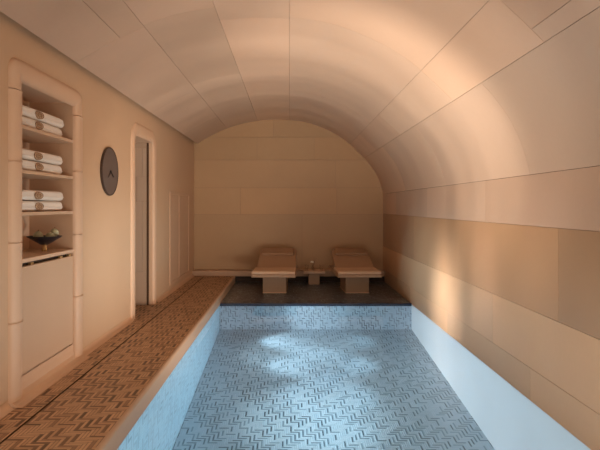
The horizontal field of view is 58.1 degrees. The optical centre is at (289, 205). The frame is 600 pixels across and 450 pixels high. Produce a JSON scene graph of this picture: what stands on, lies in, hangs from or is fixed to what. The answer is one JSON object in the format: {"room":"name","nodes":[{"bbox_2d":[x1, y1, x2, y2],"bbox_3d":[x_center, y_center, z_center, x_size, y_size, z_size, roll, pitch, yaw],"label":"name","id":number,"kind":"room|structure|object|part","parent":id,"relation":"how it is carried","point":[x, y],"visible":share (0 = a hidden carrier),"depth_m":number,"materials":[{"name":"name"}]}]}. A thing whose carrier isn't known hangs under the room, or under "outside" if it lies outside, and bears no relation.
{"room":"indoor spa pool","nodes":[
{"label":"indoor spa pool","id":0,"kind":"room"},
{"bbox_2d":[0,12,193,405],"bbox_3d":[-1.890,-0.085,3.650,0.300,2.770,12.500,0,0,0],"label":"wall","id":1,"kind":"structure","parent":0,"point":[109,116],"depth_m":5.01,"materials":[{"name":"beige paint"}]},
{"bbox_2d":[0,274,193,418],"bbox_3d":[-1.716,1.226,3.500,0.045,0.045,12.200,0,0,0],"label":"baseboard","id":2,"kind":"structure","parent":1,"relation":"attached to","point":[5,409],"depth_m":5.16,"materials":[{"name":"stone"}]},
{"bbox_2d":[100,147,117,195],"bbox_3d":[-1.724,-0.330,5.170,0.030,0.464,0.464,0,0,0],"label":"wall clock","id":3,"kind":"object","parent":1,"relation":"attached to","point":[109,163],"visible":1,"depth_m":5.14,"materials":[{"name":"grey metal"}]},
{"bbox_2d":[131,123,156,319],"bbox_3d":[-1.885,0.152,6.440,0.350,2.195,1.094,0,0,0],"label":"door frame","id":4,"kind":"structure","parent":1,"relation":"in","point":[139,133],"depth_m":6.84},
{"bbox_2d":[170,192,188,284],"bbox_3d":[-1.740,0.470,8.540,0.020,1.360,1.480,0,0,0],"label":"wall panel","id":5,"kind":"object","parent":1,"relation":"attached to","point":[179,205],"visible":1,"depth_m":8.46,"materials":[{"name":"beige wood"}]},
{"bbox_3d":[-1.742,0.470,8.140,0.015,1.264,0.584,0,0,0],"label":"door","id":6,"kind":"part","parent":5,"relation":"part of","materials":[{"name":"beige wood"}]},
{"bbox_3d":[-1.742,0.470,8.855,0.015,1.264,0.754,0,0,0],"label":"door","id":7,"kind":"part","parent":5,"relation":"part of","materials":[{"name":"beige wood"}]},
{"bbox_2d":[0,276,232,449],"bbox_3d":[-2.200,1.275,3.500,2.400,0.050,12.200,0,0,0],"label":"floor","id":8,"kind":"structure","parent":0,"point":[80,418],"depth_m":3.87,"materials":[{"name":"tile"}]},
{"bbox_2d":[8,58,88,407],"bbox_3d":[-1.883,0.155,3.902,0.455,2.184,1.146,0,0,0],"label":"tall cabinet","id":9,"kind":"object","parent":8,"relation":"on","point":[45,288],"visible":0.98,"depth_m":3.92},
{"bbox_3d":[-1.721,0.246,3.402,0.046,1.947,0.145,0,0,0],"label":"post","id":10,"kind":"part","parent":9,"relation":"part of","materials":[{"name":"ceramic"}]},
{"bbox_2d":[22,201,61,210],"bbox_3d":[-1.910,0.000,3.887,0.297,0.072,0.740,0,0,0],"label":"folded towel","id":11,"kind":"object","parent":9,"relation":"on","point":[26,205],"visible":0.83,"depth_m":3.85,"materials":[{"name":"white fabric"}]},
{"bbox_2d":[22,190,63,200],"bbox_3d":[-1.906,-0.075,3.878,0.297,0.072,0.740,0,0,1],"label":"folded towel","id":12,"kind":"object","parent":11,"relation":"on","point":[27,195],"visible":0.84,"depth_m":3.87,"materials":[{"name":"white fabric"}]},
{"bbox_2d":[22,159,61,173],"bbox_3d":[-1.907,-0.277,3.876,0.297,0.072,0.740,0,0,-1],"label":"folded towel","id":13,"kind":"object","parent":9,"relation":"on","point":[26,164],"visible":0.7,"depth_m":3.83,"materials":[{"name":"white fabric"}]},
{"bbox_2d":[22,148,62,164],"bbox_3d":[-1.909,-0.352,3.874,0.297,0.072,0.740,0,0,1],"label":"folded towel","id":14,"kind":"object","parent":13,"relation":"on","point":[30,155],"visible":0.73,"depth_m":3.85,"materials":[{"name":"white fabric"}]},
{"bbox_2d":[22,116,62,135],"bbox_3d":[-1.906,-0.567,3.875,0.297,0.072,0.740,0,0,-1],"label":"folded towel","id":15,"kind":"object","parent":9,"relation":"on","point":[26,121],"visible":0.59,"depth_m":3.82,"materials":[{"name":"white fabric"}]},
{"bbox_2d":[22,105,63,127],"bbox_3d":[-1.906,-0.642,3.889,0.297,0.072,0.740,0,0,1],"label":"folded towel","id":16,"kind":"object","parent":15,"relation":"on","point":[28,112],"visible":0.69,"depth_m":3.85,"materials":[{"name":"white fabric"}]},
{"bbox_3d":[-1.725,-0.835,3.903,0.039,0.204,1.139,0,0,0],"label":"head rail","id":17,"kind":"part","parent":9,"relation":"part of","materials":[{"name":"ceramic"}]},
{"bbox_2d":[22,211,72,215],"bbox_3d":[-1.913,0.051,3.902,0.354,0.024,0.855,0,0,0],"label":"shelf","id":18,"kind":"object","parent":9,"relation":"attached to","point":[24,213],"depth_m":3.95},
{"bbox_2d":[22,169,72,178],"bbox_3d":[-1.913,-0.226,3.902,0.354,0.024,0.855,0,0,0],"label":"shelf","id":19,"kind":"object","parent":9,"relation":"attached to","point":[26,174],"depth_m":3.96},
{"bbox_2d":[22,125,72,142],"bbox_3d":[-1.913,-0.516,3.902,0.354,0.024,0.855,0,0,0],"label":"shelf","id":20,"kind":"object","parent":9,"relation":"attached to","point":[29,135],"depth_m":4.01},
{"bbox_3d":[-1.754,0.749,3.902,0.032,0.702,0.843,0,0,0],"label":"door","id":21,"kind":"part","parent":9,"relation":"part of","materials":[{"name":"beige wood"}]},
{"bbox_2d":[22,249,73,262],"bbox_3d":[-1.910,0.358,3.902,0.360,0.028,0.855,0,0,0],"label":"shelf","id":22,"kind":"structure","parent":9,"relation":"on","point":[28,255],"depth_m":3.95,"materials":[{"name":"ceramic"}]},
{"bbox_2d":[26,235,61,250],"bbox_3d":[-1.875,0.286,4.125,0.254,0.115,0.254,0,0,0],"label":"fruit bowl","id":23,"kind":"object","parent":22,"relation":"on","point":[44,240],"visible":0.89,"depth_m":4.07,"materials":[{"name":"black paint"}]},
{"bbox_2d":[33,230,42,236],"bbox_3d":[-1.907,0.222,4.091,0.071,0.088,0.071,0,0,-9],"label":"pear","id":24,"kind":"object","parent":23,"relation":"in","point":[38,233],"visible":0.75,"depth_m":4.07,"materials":[{"name":"green food"}]},
{"bbox_3d":[-1.875,0.262,4.125,0.254,0.065,0.254,0,0,0],"label":"dish","id":25,"kind":"part","parent":23,"relation":"part of","materials":[{"name":"black paint"}]},
{"bbox_2d":[46,232,54,236],"bbox_3d":[-1.832,0.231,4.122,0.066,0.071,0.064,0,0,10],"label":"pear","id":26,"kind":"object","parent":23,"relation":"in","point":[50,234],"visible":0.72,"depth_m":4.10,"materials":[{"name":"green food"}]},
{"bbox_2d":[50,227,58,235],"bbox_3d":[-1.825,0.201,4.185,0.061,0.076,0.061,0,0,-45],"label":"pear","id":27,"kind":"object","parent":23,"relation":"in","point":[55,231],"visible":0.77,"depth_m":4.17,"materials":[{"name":"green food"}]},
{"bbox_3d":[-1.721,0.246,4.403,0.046,1.947,0.145,0,0,0],"label":"post","id":28,"kind":"part","parent":9,"relation":"part of","materials":[{"name":"ceramic"}]},
{"bbox_2d":[0,277,202,443],"bbox_3d":[-1.525,1.274,3.500,0.014,0.051,12.200,0,0,0],"label":"drain","id":29,"kind":"object","parent":8,"relation":"in","point":[35,414],"visible":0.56,"depth_m":3.85,"materials":[{"name":"brown metal"}]},
{"bbox_2d":[95,276,234,449],"bbox_3d":[-0.985,1.306,4.750,0.030,0.120,9.700,0,0,0],"label":"trim","id":30,"kind":"structure","parent":8,"relation":"attached to","point":[123,426],"depth_m":3.87,"materials":[{"name":"stone"}]},
{"bbox_2d":[135,143,146,304],"bbox_3d":[-2.620,0.150,6.340,1.660,2.200,1.220,0,0,0],"label":"wall","id":31,"kind":"structure","parent":0,"point":[140,148],"depth_m":6.82,"materials":[{"name":"paint"}]},
{"bbox_2d":[147,143,148,304],"bbox_3d":[-1.797,0.220,6.820,0.022,2.060,0.008,0,0,0],"label":"door frame","id":32,"kind":"structure","parent":31,"relation":"attached to","point":[147,143],"depth_m":6.82,"materials":[{"name":"brown wood"}]},
{"bbox_2d":[117,305,219,449],"bbox_3d":[-0.974,2.045,3.750,0.001,1.410,7.500,0,0,0],"label":"wall","id":33,"kind":"structure","parent":0,"point":[159,426],"depth_m":4.51,"materials":[{"name":"tile"}]},
{"bbox_2d":[194,120,386,268],"bbox_3d":[-0.025,-0.100,9.806,3.590,3.100,0.012,0,0,0],"label":"wall","id":34,"kind":"structure","parent":0,"point":[300,186],"depth_m":9.80,"materials":[{"name":"beige paint"}]},
{"bbox_2d":[192,269,384,275],"bbox_3d":[-0.025,1.202,9.700,3.430,0.104,0.201,0,0,0],"label":"trim","id":35,"kind":"structure","parent":34,"relation":"attached to","point":[196,272],"depth_m":9.60,"materials":[{"name":"stone"}]},
{"bbox_2d":[0,0,599,193],"bbox_3d":[0.008,-0.901,3.650,3.388,1.359,12.500,0,0,0],"label":"ceiling","id":36,"kind":"structure","parent":0,"point":[430,93],"depth_m":4.39,"materials":[{"name":"beige paint"}]},
{"bbox_2d":[235,276,383,281],"bbox_3d":[0.345,1.350,9.685,2.690,0.200,0.030,0,0,0],"label":"wall","id":37,"kind":"structure","parent":0,"point":[237,278],"depth_m":9.67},
{"bbox_2d":[221,282,409,302],"bbox_3d":[0.360,1.380,8.623,2.660,0.050,2.155,0,0,0],"label":"platform","id":38,"kind":"object","parent":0,"point":[240,292],"visible":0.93,"depth_m":8.27,"materials":[{"name":"tile"}]},
{"bbox_2d":[251,248,296,292],"bbox_3d":[-0.227,1.040,8.810,0.670,0.631,1.320,0,0,2],"label":"sun lounger","id":39,"kind":"object","parent":38,"relation":"on","point":[275,266],"visible":1,"depth_m":8.55,"materials":[{"name":"beige stone"}]},
{"bbox_2d":[252,267,295,274],"bbox_3d":[-0.240,1.013,8.454,0.662,0.048,0.592,0,0,2],"label":"seat cushion","id":40,"kind":"object","parent":39,"relation":"on","point":[258,270],"depth_m":8.18,"materials":[{"name":"fabric"}]},
{"bbox_3d":[-0.227,1.060,8.810,0.670,0.046,1.320,0,0,2],"label":"seat","id":41,"kind":"part","parent":39,"relation":"part of","materials":[{"name":"brown ceramic"}]},
{"bbox_3d":[-0.209,0.904,9.049,0.630,0.298,0.713,0,0,2],"label":"backrest","id":42,"kind":"part","parent":39,"relation":"part of","materials":[{"name":"brown ceramic"}]},
{"bbox_2d":[262,248,293,254],"bbox_3d":[-0.202,0.780,9.239,0.540,0.112,0.233,0,0,2],"label":"headrest pillow","id":43,"kind":"object","parent":39,"relation":"on","point":[265,251],"depth_m":9.19,"materials":[{"name":"fabric"}]},
{"bbox_2d":[303,269,324,283],"bbox_3d":[0.415,1.237,9.400,0.374,0.236,0.300,0,0,0],"label":"side table","id":44,"kind":"object","parent":38,"relation":"on","point":[313,274],"visible":1,"depth_m":9.32,"materials":[{"name":"stone"}]},
{"bbox_2d":[329,248,381,292],"bbox_3d":[1.032,1.040,8.810,0.670,0.631,1.320,0,0,-2],"label":"sun lounger","id":45,"kind":"object","parent":38,"relation":"on","point":[354,267],"visible":1,"depth_m":8.61,"materials":[{"name":"beige stone"}]},
{"bbox_2d":[334,248,366,254],"bbox_3d":[1.027,0.780,9.240,0.540,0.112,0.233,0,0,-2],"label":"headrest pillow","id":46,"kind":"object","parent":45,"relation":"on","point":[337,251],"depth_m":9.19,"materials":[{"name":"fabric"}]},
{"bbox_3d":[1.034,0.904,9.050,0.630,0.298,0.713,0,0,-2],"label":"backrest","id":47,"kind":"part","parent":45,"relation":"part of","materials":[{"name":"brown ceramic"}]},
{"bbox_3d":[1.032,1.060,8.810,0.670,0.046,1.320,0,0,-2],"label":"seat","id":48,"kind":"part","parent":45,"relation":"part of","materials":[{"name":"beige fabric"}]},
{"bbox_2d":[334,267,380,274],"bbox_3d":[1.045,1.013,8.454,0.662,0.048,0.592,0,0,-2],"label":"seat cushion","id":49,"kind":"object","parent":45,"relation":"on","point":[337,270],"depth_m":8.28,"materials":[{"name":"fabric"}]},
{"bbox_2d":[220,306,411,328],"bbox_3d":[0.360,1.913,7.500,2.660,1.075,0.001,0,0,0],"label":"wall","id":50,"kind":"structure","parent":0,"point":[231,317],"depth_m":7.50,"materials":[{"name":"tile"}]},
{"bbox_2d":[220,303,411,305],"bbox_3d":[0.360,1.371,7.519,2.660,0.039,0.051,0,0,0],"label":"trim","id":51,"kind":"structure","parent":50,"relation":"attached to","point":[221,304],"depth_m":7.49,"materials":[{"name":"black tile"}]},
{"bbox_2d":[172,329,494,449],"bbox_3d":[0.360,2.078,3.750,2.660,0.726,7.500,0,0,0],"label":"floor","id":52,"kind":"structure","parent":0,"point":[257,389],"depth_m":5.38,"materials":[{"name":"tile"}]},
{"bbox_2d":[383,166,599,449],"bbox_3d":[1.696,0.585,3.600,0.012,1.610,12.400,0,0,0],"label":"wall","id":53,"kind":"structure","parent":0,"point":[508,268],"depth_m":3.98,"materials":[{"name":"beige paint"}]},
{"bbox_2d":[412,305,590,449],"bbox_3d":[1.690,2.059,3.750,0.001,1.382,7.500,0,0,0],"label":"wall","id":54,"kind":"structure","parent":0,"point":[507,418],"depth_m":4.51,"materials":[{"name":"white tile"}]}
]}

